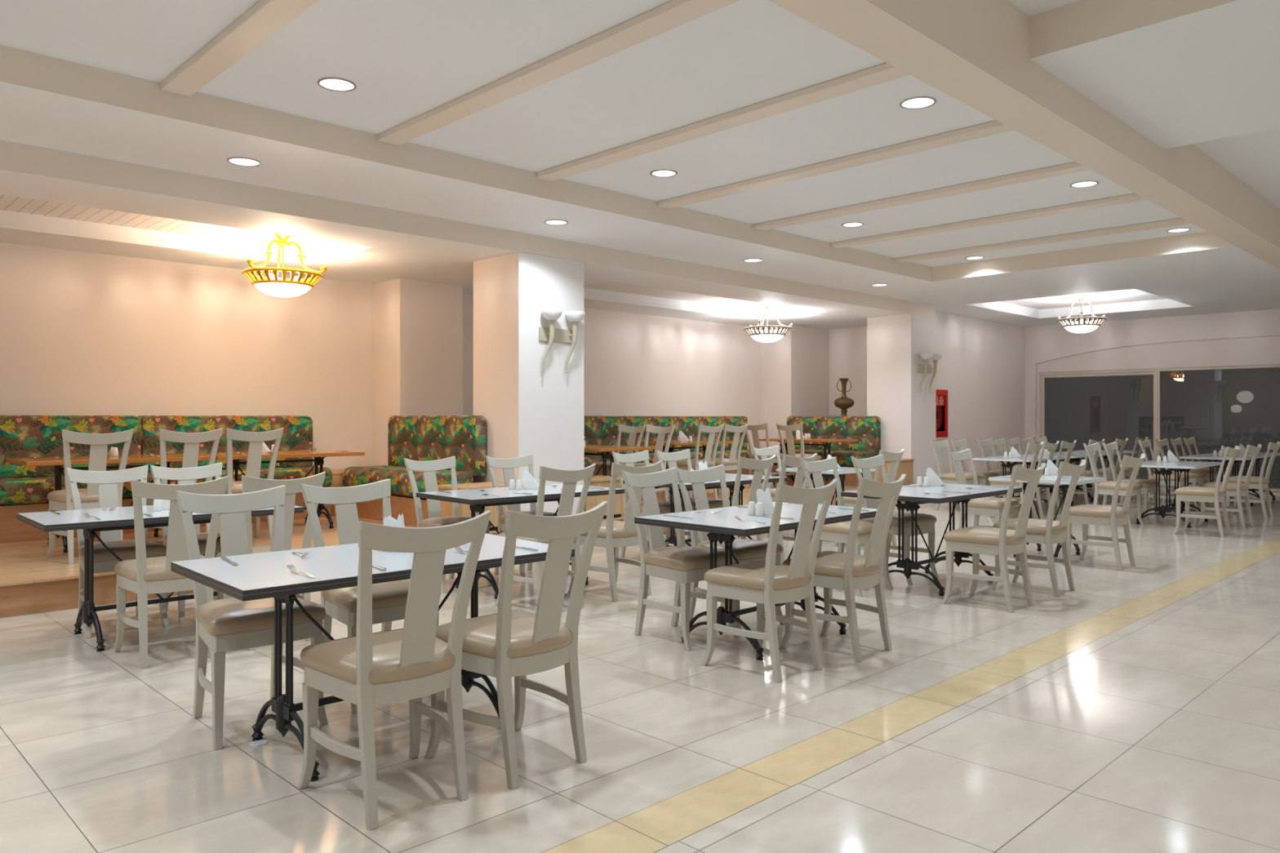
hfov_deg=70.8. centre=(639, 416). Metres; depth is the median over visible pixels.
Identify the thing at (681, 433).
paper napkins
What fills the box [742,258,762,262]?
recessed light
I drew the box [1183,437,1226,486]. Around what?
dining chair
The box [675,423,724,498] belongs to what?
dining chair
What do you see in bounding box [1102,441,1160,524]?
dining chair
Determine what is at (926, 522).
dining chair
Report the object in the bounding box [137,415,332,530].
banquette
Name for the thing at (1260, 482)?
dining chair
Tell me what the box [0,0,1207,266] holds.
ceiling
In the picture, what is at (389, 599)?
dining chair
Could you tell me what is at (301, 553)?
fork
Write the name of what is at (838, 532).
dining chair
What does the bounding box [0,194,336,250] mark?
ceiling
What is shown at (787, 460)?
dining chair
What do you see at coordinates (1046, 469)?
salt shaker
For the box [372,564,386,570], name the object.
table knife
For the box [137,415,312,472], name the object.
cushion
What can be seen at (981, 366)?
wall
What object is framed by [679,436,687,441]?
napkin holder
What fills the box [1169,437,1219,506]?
dining chair
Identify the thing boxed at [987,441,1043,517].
dining chair
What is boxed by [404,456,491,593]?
dining chair
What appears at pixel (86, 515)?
fork
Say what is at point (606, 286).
ceiling recess
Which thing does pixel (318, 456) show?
wooden table
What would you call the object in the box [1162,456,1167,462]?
salt shaker
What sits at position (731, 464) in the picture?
dining chair
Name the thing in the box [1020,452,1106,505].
cafe table
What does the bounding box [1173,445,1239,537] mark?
dining chair
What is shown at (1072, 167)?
ceiling beam
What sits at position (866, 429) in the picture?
cushion
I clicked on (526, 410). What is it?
pillar
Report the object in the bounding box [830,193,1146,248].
ceiling beam
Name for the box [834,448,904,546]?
dining chair
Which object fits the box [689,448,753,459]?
seat cushion
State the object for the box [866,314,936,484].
pillar
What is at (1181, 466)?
cafe table
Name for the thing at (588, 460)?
seat cushion
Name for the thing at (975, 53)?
ceiling beam
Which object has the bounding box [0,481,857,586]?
raised platform
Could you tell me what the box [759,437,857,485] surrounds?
wooden table
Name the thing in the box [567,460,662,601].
dining chair
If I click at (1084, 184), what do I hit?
recessed light
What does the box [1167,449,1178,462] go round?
paper napkins
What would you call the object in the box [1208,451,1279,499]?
cafe table
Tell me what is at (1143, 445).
dining chair
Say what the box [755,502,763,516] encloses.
salt shaker
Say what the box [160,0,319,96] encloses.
ceiling beam
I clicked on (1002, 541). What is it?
dining chair
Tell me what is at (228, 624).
dining chair
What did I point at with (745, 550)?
dining chair
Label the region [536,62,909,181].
ceiling beam
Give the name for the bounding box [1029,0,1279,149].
ceiling
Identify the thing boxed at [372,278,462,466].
wall pier
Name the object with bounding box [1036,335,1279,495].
wall
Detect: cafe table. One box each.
[16,505,304,651]
[170,533,574,782]
[416,483,624,599]
[622,473,788,546]
[634,502,877,660]
[776,466,875,505]
[840,483,1022,595]
[972,455,1066,505]
[988,475,1106,557]
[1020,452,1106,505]
[1061,449,1137,495]
[1120,460,1221,528]
[1179,453,1264,506]
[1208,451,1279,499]
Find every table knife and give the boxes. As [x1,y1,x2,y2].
[221,556,238,565]
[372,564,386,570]
[515,546,538,551]
[662,514,693,518]
[761,515,793,519]
[837,507,868,511]
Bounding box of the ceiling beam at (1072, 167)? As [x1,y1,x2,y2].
[752,161,1089,231]
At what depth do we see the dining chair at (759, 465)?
7.38 m
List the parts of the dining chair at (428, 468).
post, rail, leg, post, seat, leg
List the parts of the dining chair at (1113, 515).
leg, leg, seat frame, seat, post, post, rail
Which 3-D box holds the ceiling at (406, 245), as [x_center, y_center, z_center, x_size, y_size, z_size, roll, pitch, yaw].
[-2.737,-1.950,9.379,19.200,0.700,3.160,0,0,-44]
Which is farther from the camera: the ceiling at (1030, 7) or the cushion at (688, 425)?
the cushion at (688, 425)
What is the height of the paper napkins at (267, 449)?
0.144 m
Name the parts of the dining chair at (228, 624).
post, leg, rail, seat frame, seat, post, leg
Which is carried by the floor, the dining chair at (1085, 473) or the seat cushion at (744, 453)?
the dining chair at (1085, 473)
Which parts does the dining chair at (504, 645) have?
leg, seat, post, seat frame, leg, rail, post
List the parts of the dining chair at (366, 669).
leg, post, seat frame, seat, leg, rail, post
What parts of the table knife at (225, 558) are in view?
handle, blade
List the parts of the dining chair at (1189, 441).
post, rail, post, seat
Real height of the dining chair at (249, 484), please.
0.981 m
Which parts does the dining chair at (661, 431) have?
seat, post, rail, post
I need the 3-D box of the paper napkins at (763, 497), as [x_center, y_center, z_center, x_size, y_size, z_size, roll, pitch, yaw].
[0.726,0.484,5.217,0.109,0.150,0.036,0,0,-9]
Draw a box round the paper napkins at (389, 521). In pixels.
[382,513,404,527]
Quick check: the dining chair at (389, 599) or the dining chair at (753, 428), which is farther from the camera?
the dining chair at (753, 428)
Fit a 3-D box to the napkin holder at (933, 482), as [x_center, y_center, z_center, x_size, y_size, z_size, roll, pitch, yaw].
[2.417,0.534,7.398,0.110,0.066,0.052,0,0,0]
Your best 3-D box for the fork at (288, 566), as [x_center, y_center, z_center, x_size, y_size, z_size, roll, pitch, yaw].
[-1.213,0.554,3.230,0.195,0.024,0.025,0,0,44]
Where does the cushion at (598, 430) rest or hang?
on the banquette at (598, 430)
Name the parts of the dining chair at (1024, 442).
post, rail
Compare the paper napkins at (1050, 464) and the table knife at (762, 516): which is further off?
the paper napkins at (1050, 464)
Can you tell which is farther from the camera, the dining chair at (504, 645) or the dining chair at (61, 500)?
the dining chair at (61, 500)
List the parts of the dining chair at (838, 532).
post, rail, post, seat frame, seat, leg, leg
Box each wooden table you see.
[6,453,216,552]
[198,449,364,528]
[584,444,650,475]
[634,440,739,493]
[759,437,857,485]
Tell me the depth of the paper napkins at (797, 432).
14.17 m
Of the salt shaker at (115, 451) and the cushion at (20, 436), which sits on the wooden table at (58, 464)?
the salt shaker at (115, 451)
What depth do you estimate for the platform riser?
6.01 m
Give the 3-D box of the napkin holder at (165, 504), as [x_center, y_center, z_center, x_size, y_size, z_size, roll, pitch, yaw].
[-2.887,0.534,5.527,0.110,0.066,0.052,0,0,-16]
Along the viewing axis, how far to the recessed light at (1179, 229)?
9.55 m
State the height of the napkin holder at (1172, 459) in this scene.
0.066 m
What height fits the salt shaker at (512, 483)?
0.078 m
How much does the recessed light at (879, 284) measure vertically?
0.006 m
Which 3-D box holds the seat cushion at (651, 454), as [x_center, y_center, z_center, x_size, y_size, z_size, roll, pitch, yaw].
[-0.066,0.650,13.212,1.796,0.205,0.605,0,0,-44]
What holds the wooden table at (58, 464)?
on the raised platform
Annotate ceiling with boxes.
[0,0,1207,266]
[0,44,1279,327]
[0,139,936,328]
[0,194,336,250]
[1008,0,1080,16]
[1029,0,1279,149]
[1192,127,1279,208]
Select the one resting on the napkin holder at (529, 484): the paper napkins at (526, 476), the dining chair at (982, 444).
the paper napkins at (526, 476)
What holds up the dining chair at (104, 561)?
on the floor
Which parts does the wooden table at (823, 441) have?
leg frame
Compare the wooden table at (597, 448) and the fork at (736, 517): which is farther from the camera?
the wooden table at (597, 448)
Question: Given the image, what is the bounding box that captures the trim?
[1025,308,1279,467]
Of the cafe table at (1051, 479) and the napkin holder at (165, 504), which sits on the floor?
the cafe table at (1051, 479)
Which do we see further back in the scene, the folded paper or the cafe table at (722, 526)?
the cafe table at (722, 526)
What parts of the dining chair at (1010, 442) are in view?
post, rail, post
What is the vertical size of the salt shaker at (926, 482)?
0.078 m
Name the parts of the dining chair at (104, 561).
post, leg, rail, seat, seat frame, post, leg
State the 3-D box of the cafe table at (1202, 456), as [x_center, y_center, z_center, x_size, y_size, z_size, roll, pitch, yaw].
[8.484,0.933,13.093,1.384,0.733,0.794,0,0,-45]
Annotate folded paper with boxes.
[249,739,267,746]
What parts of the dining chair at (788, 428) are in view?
post, rail, post, seat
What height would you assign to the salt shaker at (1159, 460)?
0.078 m
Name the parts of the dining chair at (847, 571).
leg, leg, seat, seat frame, post, rail, post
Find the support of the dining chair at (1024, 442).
on the floor
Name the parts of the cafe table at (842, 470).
leg frame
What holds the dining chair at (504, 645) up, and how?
on the floor
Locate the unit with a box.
[328,468,346,515]
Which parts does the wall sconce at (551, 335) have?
horn arm, lamp shade, plate, horn arm, lamp shade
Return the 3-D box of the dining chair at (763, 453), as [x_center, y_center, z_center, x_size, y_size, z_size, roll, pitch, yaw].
[1.548,0.809,9.817,0.466,0.981,0.584,0,0,-44]
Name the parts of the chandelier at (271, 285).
scroll arm, scroll arm, lamp shade, rod, scroll arm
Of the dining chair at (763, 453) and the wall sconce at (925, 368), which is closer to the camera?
the dining chair at (763, 453)
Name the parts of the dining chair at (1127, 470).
seat, post, rail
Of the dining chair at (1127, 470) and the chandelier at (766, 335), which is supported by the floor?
the dining chair at (1127, 470)
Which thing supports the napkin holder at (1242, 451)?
on the cafe table at (1269, 455)
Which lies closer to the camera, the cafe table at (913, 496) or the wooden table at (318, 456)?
the cafe table at (913, 496)
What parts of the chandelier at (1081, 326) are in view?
scroll arm, scroll arm, lamp shade, scroll arm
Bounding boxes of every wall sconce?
[538,308,585,373]
[917,352,942,392]
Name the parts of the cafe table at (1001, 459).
leg frame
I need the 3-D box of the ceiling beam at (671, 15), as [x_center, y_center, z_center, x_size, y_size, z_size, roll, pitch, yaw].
[-0.588,-1.962,5.156,0.165,0.044,3.433,0,0,-44]
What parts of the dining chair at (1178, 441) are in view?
rail, post, post, seat, seat frame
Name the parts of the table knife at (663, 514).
handle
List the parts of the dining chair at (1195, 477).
rail, post, post, seat, leg, seat frame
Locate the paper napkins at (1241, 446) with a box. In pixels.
[1239,444,1245,453]
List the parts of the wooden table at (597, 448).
leg frame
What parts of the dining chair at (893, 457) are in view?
seat frame, seat, post, rail, post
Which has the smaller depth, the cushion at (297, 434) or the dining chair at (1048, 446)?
the cushion at (297, 434)
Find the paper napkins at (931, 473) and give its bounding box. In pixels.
[926,467,944,484]
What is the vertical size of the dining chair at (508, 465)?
0.981 m
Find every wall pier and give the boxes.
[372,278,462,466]
[760,324,828,448]
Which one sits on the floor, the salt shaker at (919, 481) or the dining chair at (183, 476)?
the dining chair at (183, 476)
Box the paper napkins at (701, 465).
[697,460,707,470]
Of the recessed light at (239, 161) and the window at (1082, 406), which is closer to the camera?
the recessed light at (239, 161)
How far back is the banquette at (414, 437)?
9.29 m
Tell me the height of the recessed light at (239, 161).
0.006 m
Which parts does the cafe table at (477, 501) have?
leg frame, brace rod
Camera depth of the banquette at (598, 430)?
13.13 m
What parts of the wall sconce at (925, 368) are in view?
horn arm, plate, lamp shade, horn arm, lamp shade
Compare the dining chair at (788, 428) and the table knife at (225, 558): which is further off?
the dining chair at (788, 428)
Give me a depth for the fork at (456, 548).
3.76 m
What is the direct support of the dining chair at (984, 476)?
on the floor
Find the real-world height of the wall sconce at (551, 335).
0.618 m
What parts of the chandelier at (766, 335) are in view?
scroll arm, scroll arm, lamp shade, rod, scroll arm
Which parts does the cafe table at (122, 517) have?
leg frame, brace rod, brace rod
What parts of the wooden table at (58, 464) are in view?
leg frame, leg frame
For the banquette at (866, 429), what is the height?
1.087 m
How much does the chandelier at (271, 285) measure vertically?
0.597 m
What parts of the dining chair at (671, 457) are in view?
post, rail, post, seat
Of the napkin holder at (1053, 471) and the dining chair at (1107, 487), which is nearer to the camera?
the napkin holder at (1053, 471)
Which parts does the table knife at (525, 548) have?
handle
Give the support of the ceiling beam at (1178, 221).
attached to the ceiling at (406, 60)
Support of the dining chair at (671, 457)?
on the floor
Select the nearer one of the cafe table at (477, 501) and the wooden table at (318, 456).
the cafe table at (477, 501)
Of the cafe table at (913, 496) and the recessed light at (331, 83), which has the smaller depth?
the recessed light at (331, 83)
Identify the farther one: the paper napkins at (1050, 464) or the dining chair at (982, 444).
the dining chair at (982, 444)
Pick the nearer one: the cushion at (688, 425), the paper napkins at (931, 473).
the paper napkins at (931, 473)
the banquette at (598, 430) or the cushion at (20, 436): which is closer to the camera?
the cushion at (20, 436)
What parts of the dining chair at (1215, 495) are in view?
leg, leg, seat, seat frame, post, post, rail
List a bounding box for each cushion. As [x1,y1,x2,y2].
[0,415,141,479]
[0,474,154,505]
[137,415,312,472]
[147,466,332,487]
[342,465,472,498]
[387,415,485,476]
[584,416,669,455]
[584,452,691,467]
[584,456,603,467]
[667,416,747,452]
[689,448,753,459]
[773,448,875,467]
[786,416,880,454]
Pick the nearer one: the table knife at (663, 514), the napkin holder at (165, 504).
the table knife at (663, 514)
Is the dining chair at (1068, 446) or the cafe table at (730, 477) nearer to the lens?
the cafe table at (730, 477)
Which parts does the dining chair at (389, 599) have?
post, rail, leg, seat frame, seat, post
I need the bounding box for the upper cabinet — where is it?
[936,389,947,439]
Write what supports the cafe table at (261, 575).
on the floor
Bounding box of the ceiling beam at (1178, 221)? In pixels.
[893,217,1191,262]
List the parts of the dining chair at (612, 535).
leg, seat, seat frame, post, leg, rail, post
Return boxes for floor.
[0,484,1279,852]
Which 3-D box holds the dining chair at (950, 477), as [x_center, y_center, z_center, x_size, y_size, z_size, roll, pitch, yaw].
[4.369,0.809,12.513,0.466,0.981,0.584,0,0,-42]
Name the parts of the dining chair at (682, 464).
seat, seat frame, post, rail, post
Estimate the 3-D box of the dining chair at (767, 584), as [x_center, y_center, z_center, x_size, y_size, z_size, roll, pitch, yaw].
[0.682,0.809,4.649,0.466,0.981,0.584,0,0,-42]
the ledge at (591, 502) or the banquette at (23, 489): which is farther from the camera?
the ledge at (591, 502)
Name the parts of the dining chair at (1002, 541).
leg, leg, seat, seat frame, post, rail, post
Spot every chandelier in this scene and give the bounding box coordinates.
[240,233,326,297]
[743,302,793,342]
[1056,295,1106,333]
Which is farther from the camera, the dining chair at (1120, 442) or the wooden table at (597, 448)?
the dining chair at (1120, 442)
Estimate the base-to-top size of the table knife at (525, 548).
0.007 m
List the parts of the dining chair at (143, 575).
leg, post, seat frame, seat, rail, post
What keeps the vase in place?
on the pedestal
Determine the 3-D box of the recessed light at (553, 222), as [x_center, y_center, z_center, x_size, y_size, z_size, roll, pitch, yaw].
[-0.769,-1.786,8.262,0.224,0.006,0.224,0,0,-44]
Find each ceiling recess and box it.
[584,281,786,310]
[1000,288,1166,309]
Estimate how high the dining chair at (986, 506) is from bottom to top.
0.981 m
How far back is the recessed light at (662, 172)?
7.33 m
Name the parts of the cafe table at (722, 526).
leg frame, brace rod, brace rod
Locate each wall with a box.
[0,242,760,469]
[935,312,1025,485]
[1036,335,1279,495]
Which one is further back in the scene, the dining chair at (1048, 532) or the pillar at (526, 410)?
the pillar at (526, 410)
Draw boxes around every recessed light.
[226,156,261,166]
[316,76,356,91]
[543,219,568,225]
[649,168,677,177]
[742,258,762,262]
[841,222,863,226]
[871,283,888,286]
[899,96,936,109]
[965,256,984,259]
[1069,180,1098,187]
[1166,227,1191,232]
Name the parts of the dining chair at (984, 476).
post, rail, post, seat, seat frame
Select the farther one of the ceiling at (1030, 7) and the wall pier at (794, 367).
the wall pier at (794, 367)
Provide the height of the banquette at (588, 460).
1.087 m
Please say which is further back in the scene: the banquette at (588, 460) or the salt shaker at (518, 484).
the banquette at (588, 460)
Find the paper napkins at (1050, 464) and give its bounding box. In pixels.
[1046,459,1057,471]
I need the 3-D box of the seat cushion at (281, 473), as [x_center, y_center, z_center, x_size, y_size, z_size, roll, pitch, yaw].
[-4.118,0.650,9.250,1.721,0.205,0.605,0,0,-44]
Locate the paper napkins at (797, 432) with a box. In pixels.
[795,430,804,438]
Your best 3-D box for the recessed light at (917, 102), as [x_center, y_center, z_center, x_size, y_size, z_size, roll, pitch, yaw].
[1.754,-1.981,5.680,0.224,0.006,0.224,0,0,-44]
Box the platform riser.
[0,496,904,617]
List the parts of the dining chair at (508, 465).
post, seat frame, rail, leg, seat, post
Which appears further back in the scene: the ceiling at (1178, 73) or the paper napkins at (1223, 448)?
the paper napkins at (1223, 448)
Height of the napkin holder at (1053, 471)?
0.066 m
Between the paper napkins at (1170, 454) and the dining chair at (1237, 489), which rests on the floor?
the dining chair at (1237, 489)
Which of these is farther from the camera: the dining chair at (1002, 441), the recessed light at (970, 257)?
the dining chair at (1002, 441)
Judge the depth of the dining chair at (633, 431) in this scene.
11.24 m
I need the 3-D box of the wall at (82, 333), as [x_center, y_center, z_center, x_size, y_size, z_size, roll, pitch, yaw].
[-3.772,-0.500,10.438,19.200,3.600,0.200,0,0,-44]
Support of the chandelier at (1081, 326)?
hanging from the ceiling recess at (1130, 295)
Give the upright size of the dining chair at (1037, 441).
0.981 m
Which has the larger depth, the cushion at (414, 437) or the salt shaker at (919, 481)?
the cushion at (414, 437)
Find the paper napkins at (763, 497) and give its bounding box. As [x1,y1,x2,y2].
[755,487,773,506]
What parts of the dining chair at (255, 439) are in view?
post, seat, rail, leg, post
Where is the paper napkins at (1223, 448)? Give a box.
[1221,445,1225,453]
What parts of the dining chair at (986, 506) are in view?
post, rail, post, seat frame, seat, leg, leg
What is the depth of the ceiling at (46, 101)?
7.76 m
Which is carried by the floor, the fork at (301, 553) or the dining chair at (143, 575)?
the dining chair at (143, 575)
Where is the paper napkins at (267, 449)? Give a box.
[262,441,271,452]
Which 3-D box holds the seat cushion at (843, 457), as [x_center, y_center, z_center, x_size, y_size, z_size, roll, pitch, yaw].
[2.924,0.673,14.649,0.545,0.250,1.740,0,0,-44]
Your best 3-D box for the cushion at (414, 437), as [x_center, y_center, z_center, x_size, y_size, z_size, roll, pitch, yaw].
[-2.204,0.292,9.636,0.142,0.615,1.760,0,0,-44]
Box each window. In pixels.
[1040,368,1157,480]
[1157,364,1279,492]
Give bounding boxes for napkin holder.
[160,499,170,510]
[262,446,267,453]
[523,480,537,488]
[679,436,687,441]
[762,503,773,515]
[928,478,941,486]
[1012,453,1019,457]
[1043,450,1048,455]
[1049,468,1058,475]
[1167,457,1177,462]
[1240,448,1245,453]
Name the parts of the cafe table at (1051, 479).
leg frame, brace rod, brace rod, leg frame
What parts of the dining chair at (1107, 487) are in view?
post, rail, post, seat frame, seat, leg, leg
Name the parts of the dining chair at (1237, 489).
leg, leg, seat, seat frame, post, post, rail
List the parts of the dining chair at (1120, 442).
seat, seat frame, post, rail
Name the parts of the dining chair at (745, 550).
post, rail, post, leg, seat, seat frame, leg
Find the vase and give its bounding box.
[834,377,853,416]
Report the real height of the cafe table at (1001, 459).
0.733 m
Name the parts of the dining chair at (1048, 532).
leg, leg, seat, seat frame, post, post, rail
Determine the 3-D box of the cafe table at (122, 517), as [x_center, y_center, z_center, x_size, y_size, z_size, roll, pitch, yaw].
[-2.891,0.933,5.481,1.386,0.733,0.796,0,0,-43]
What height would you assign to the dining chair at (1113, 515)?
0.981 m
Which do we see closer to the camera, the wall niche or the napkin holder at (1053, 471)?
the napkin holder at (1053, 471)
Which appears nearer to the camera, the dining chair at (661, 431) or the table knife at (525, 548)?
the table knife at (525, 548)
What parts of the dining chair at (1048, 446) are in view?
post, rail, post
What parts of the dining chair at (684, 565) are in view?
post, rail, post, leg, seat frame, seat, leg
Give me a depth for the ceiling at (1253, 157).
7.66 m
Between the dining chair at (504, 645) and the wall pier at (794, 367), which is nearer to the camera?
the dining chair at (504, 645)
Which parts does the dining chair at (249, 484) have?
leg, post, seat, rail, post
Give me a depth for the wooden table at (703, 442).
12.19 m
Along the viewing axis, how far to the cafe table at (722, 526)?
5.01 m
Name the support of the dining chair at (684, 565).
on the floor
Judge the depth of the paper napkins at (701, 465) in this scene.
8.40 m
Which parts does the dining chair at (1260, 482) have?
leg, leg, seat, seat frame, post, post, rail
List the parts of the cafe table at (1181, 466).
leg frame, brace rod, brace rod, leg frame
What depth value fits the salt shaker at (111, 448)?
7.78 m
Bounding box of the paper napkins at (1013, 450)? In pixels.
[1010,446,1021,457]
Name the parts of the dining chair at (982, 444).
post, rail, post, seat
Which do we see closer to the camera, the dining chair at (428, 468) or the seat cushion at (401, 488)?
the dining chair at (428, 468)
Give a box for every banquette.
[0,415,155,543]
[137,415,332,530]
[342,415,485,527]
[472,456,603,483]
[584,416,691,488]
[667,416,755,475]
[770,416,880,486]
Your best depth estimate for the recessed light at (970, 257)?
11.19 m
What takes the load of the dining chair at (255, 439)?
on the raised platform
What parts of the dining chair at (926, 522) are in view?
post, rail, post, seat, leg, seat frame, leg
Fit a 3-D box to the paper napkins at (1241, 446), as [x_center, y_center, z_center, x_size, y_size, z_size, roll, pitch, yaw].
[9.396,0.487,14.002,0.149,0.144,0.032,0,0,0]
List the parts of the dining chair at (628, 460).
post, rail, post, seat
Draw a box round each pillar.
[473,251,584,515]
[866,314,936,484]
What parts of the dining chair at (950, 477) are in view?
post, rail, post, seat frame, seat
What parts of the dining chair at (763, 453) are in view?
post, rail, seat, post, leg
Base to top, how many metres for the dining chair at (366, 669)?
0.981 m
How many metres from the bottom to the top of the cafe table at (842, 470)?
0.733 m
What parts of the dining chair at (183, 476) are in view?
post, leg, rail, seat, seat frame, post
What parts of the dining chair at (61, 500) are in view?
leg, post, seat, seat frame, rail, post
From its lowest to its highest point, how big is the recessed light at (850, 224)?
0.006 m
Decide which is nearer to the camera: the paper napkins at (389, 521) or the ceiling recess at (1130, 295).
the paper napkins at (389, 521)
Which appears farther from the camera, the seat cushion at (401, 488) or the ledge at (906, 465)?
the ledge at (906, 465)
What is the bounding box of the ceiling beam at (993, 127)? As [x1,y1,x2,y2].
[657,120,1013,208]
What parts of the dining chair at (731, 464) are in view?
seat, post, seat frame, rail, post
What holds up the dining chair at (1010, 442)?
on the floor
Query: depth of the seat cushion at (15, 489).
7.79 m
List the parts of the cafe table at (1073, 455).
leg frame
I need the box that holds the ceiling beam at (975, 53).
[768,0,1279,269]
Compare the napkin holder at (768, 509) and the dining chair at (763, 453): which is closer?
the napkin holder at (768, 509)
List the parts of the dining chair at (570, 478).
leg, seat, post, rail, post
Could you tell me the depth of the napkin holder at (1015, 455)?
12.61 m
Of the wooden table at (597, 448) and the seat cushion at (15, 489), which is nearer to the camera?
the seat cushion at (15, 489)
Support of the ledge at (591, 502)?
on the raised platform
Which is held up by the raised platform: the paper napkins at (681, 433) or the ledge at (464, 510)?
the ledge at (464, 510)
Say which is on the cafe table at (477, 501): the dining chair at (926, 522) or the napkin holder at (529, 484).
the napkin holder at (529, 484)
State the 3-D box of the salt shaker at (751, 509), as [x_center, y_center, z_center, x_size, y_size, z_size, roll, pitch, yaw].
[0.646,0.528,5.205,0.048,0.078,0.047,0,0,-44]
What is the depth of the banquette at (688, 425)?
14.47 m
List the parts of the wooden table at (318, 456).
leg frame, brace rod, leg frame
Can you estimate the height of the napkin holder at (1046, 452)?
0.066 m
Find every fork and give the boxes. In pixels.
[83,512,101,519]
[286,564,315,577]
[290,551,310,555]
[454,546,467,552]
[734,516,765,524]
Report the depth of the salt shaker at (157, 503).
5.41 m
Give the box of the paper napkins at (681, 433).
[679,431,689,440]
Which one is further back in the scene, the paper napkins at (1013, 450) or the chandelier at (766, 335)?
the chandelier at (766, 335)
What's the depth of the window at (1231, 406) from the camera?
15.63 m
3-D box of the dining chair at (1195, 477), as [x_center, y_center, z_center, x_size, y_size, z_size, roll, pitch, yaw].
[7.803,0.809,13.018,0.466,0.981,0.584,0,0,-44]
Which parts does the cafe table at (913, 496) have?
leg frame, brace rod, brace rod, leg frame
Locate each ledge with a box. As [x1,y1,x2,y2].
[437,481,520,531]
[584,475,624,519]
[871,457,914,484]
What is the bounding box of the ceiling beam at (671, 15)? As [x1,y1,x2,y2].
[377,0,739,145]
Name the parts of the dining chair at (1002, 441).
post, rail, post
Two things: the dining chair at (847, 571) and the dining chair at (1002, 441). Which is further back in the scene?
the dining chair at (1002, 441)
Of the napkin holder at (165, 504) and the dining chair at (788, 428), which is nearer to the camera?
the napkin holder at (165, 504)
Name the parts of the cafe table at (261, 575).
leg frame, brace rod, brace rod, leg frame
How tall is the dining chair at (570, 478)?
0.981 m
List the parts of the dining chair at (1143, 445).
rail, post, post, seat, seat frame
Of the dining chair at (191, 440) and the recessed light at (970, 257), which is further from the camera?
the recessed light at (970, 257)
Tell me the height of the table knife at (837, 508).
0.007 m
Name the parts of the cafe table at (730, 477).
leg frame, leg frame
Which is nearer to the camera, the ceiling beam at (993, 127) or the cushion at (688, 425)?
the ceiling beam at (993, 127)
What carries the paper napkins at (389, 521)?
on the napkin holder
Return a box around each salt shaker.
[109,447,113,456]
[111,447,118,456]
[152,499,161,511]
[509,479,515,489]
[515,480,521,489]
[747,501,755,515]
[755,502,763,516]
[916,476,922,486]
[923,476,928,486]
[1044,467,1049,475]
[1156,456,1161,462]
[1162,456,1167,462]
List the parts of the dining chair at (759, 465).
leg, post, rail, post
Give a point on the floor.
(1132, 709)
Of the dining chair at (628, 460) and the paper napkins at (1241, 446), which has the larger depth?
the paper napkins at (1241, 446)
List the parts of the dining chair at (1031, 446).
seat, seat frame, post, rail, post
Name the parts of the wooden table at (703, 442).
leg frame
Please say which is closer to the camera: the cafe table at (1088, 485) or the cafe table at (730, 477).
the cafe table at (730, 477)
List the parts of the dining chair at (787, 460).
post, rail, post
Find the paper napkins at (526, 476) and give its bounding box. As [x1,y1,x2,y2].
[522,470,538,488]
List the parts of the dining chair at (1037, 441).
rail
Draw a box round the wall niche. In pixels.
[828,326,866,416]
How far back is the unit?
9.82 m
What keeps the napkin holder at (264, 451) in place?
on the wooden table at (318, 456)
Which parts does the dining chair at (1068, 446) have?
leg, post, rail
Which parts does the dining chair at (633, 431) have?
seat frame, seat, post, rail, post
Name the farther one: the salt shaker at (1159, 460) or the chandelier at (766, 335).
the chandelier at (766, 335)
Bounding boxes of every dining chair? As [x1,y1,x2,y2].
[46,429,133,564]
[66,465,168,638]
[114,475,228,668]
[145,428,222,540]
[149,462,222,624]
[176,484,328,750]
[215,471,325,650]
[224,427,284,542]
[297,510,491,830]
[300,479,440,713]
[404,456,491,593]
[424,501,607,789]
[484,453,568,582]
[494,463,595,608]
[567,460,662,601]
[590,424,645,476]
[611,449,685,557]
[621,467,739,651]
[622,424,675,501]
[655,448,723,546]
[673,464,785,629]
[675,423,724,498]
[697,454,776,542]
[700,423,748,497]
[701,479,837,683]
[740,453,817,564]
[742,422,786,486]
[751,444,813,536]
[775,422,821,487]
[779,474,906,662]
[799,457,893,596]
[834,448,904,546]
[850,454,938,585]
[929,439,980,510]
[941,462,1045,613]
[946,448,1019,528]
[950,439,999,508]
[977,438,1018,497]
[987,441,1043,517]
[990,459,1085,596]
[992,437,1037,504]
[1004,437,1049,495]
[1012,440,1058,515]
[1019,436,1062,494]
[1033,436,1078,497]
[1035,440,1076,513]
[1054,439,1104,506]
[1061,453,1145,570]
[1080,437,1128,502]
[1083,442,1143,528]
[1101,436,1147,500]
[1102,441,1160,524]
[1137,439,1190,514]
[1155,438,1206,509]
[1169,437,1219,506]
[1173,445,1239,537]
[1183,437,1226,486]
[1197,444,1262,529]
[1226,441,1279,518]
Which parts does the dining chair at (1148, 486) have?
rail, post, post, seat, leg, seat frame, leg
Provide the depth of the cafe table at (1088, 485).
14.58 m
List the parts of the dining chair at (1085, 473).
seat, post, rail, post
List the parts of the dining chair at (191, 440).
leg, seat frame, post, rail, post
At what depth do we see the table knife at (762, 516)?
4.99 m
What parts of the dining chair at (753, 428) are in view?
post, rail, seat, seat frame, post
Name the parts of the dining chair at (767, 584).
leg, seat, seat frame, leg, post, rail, post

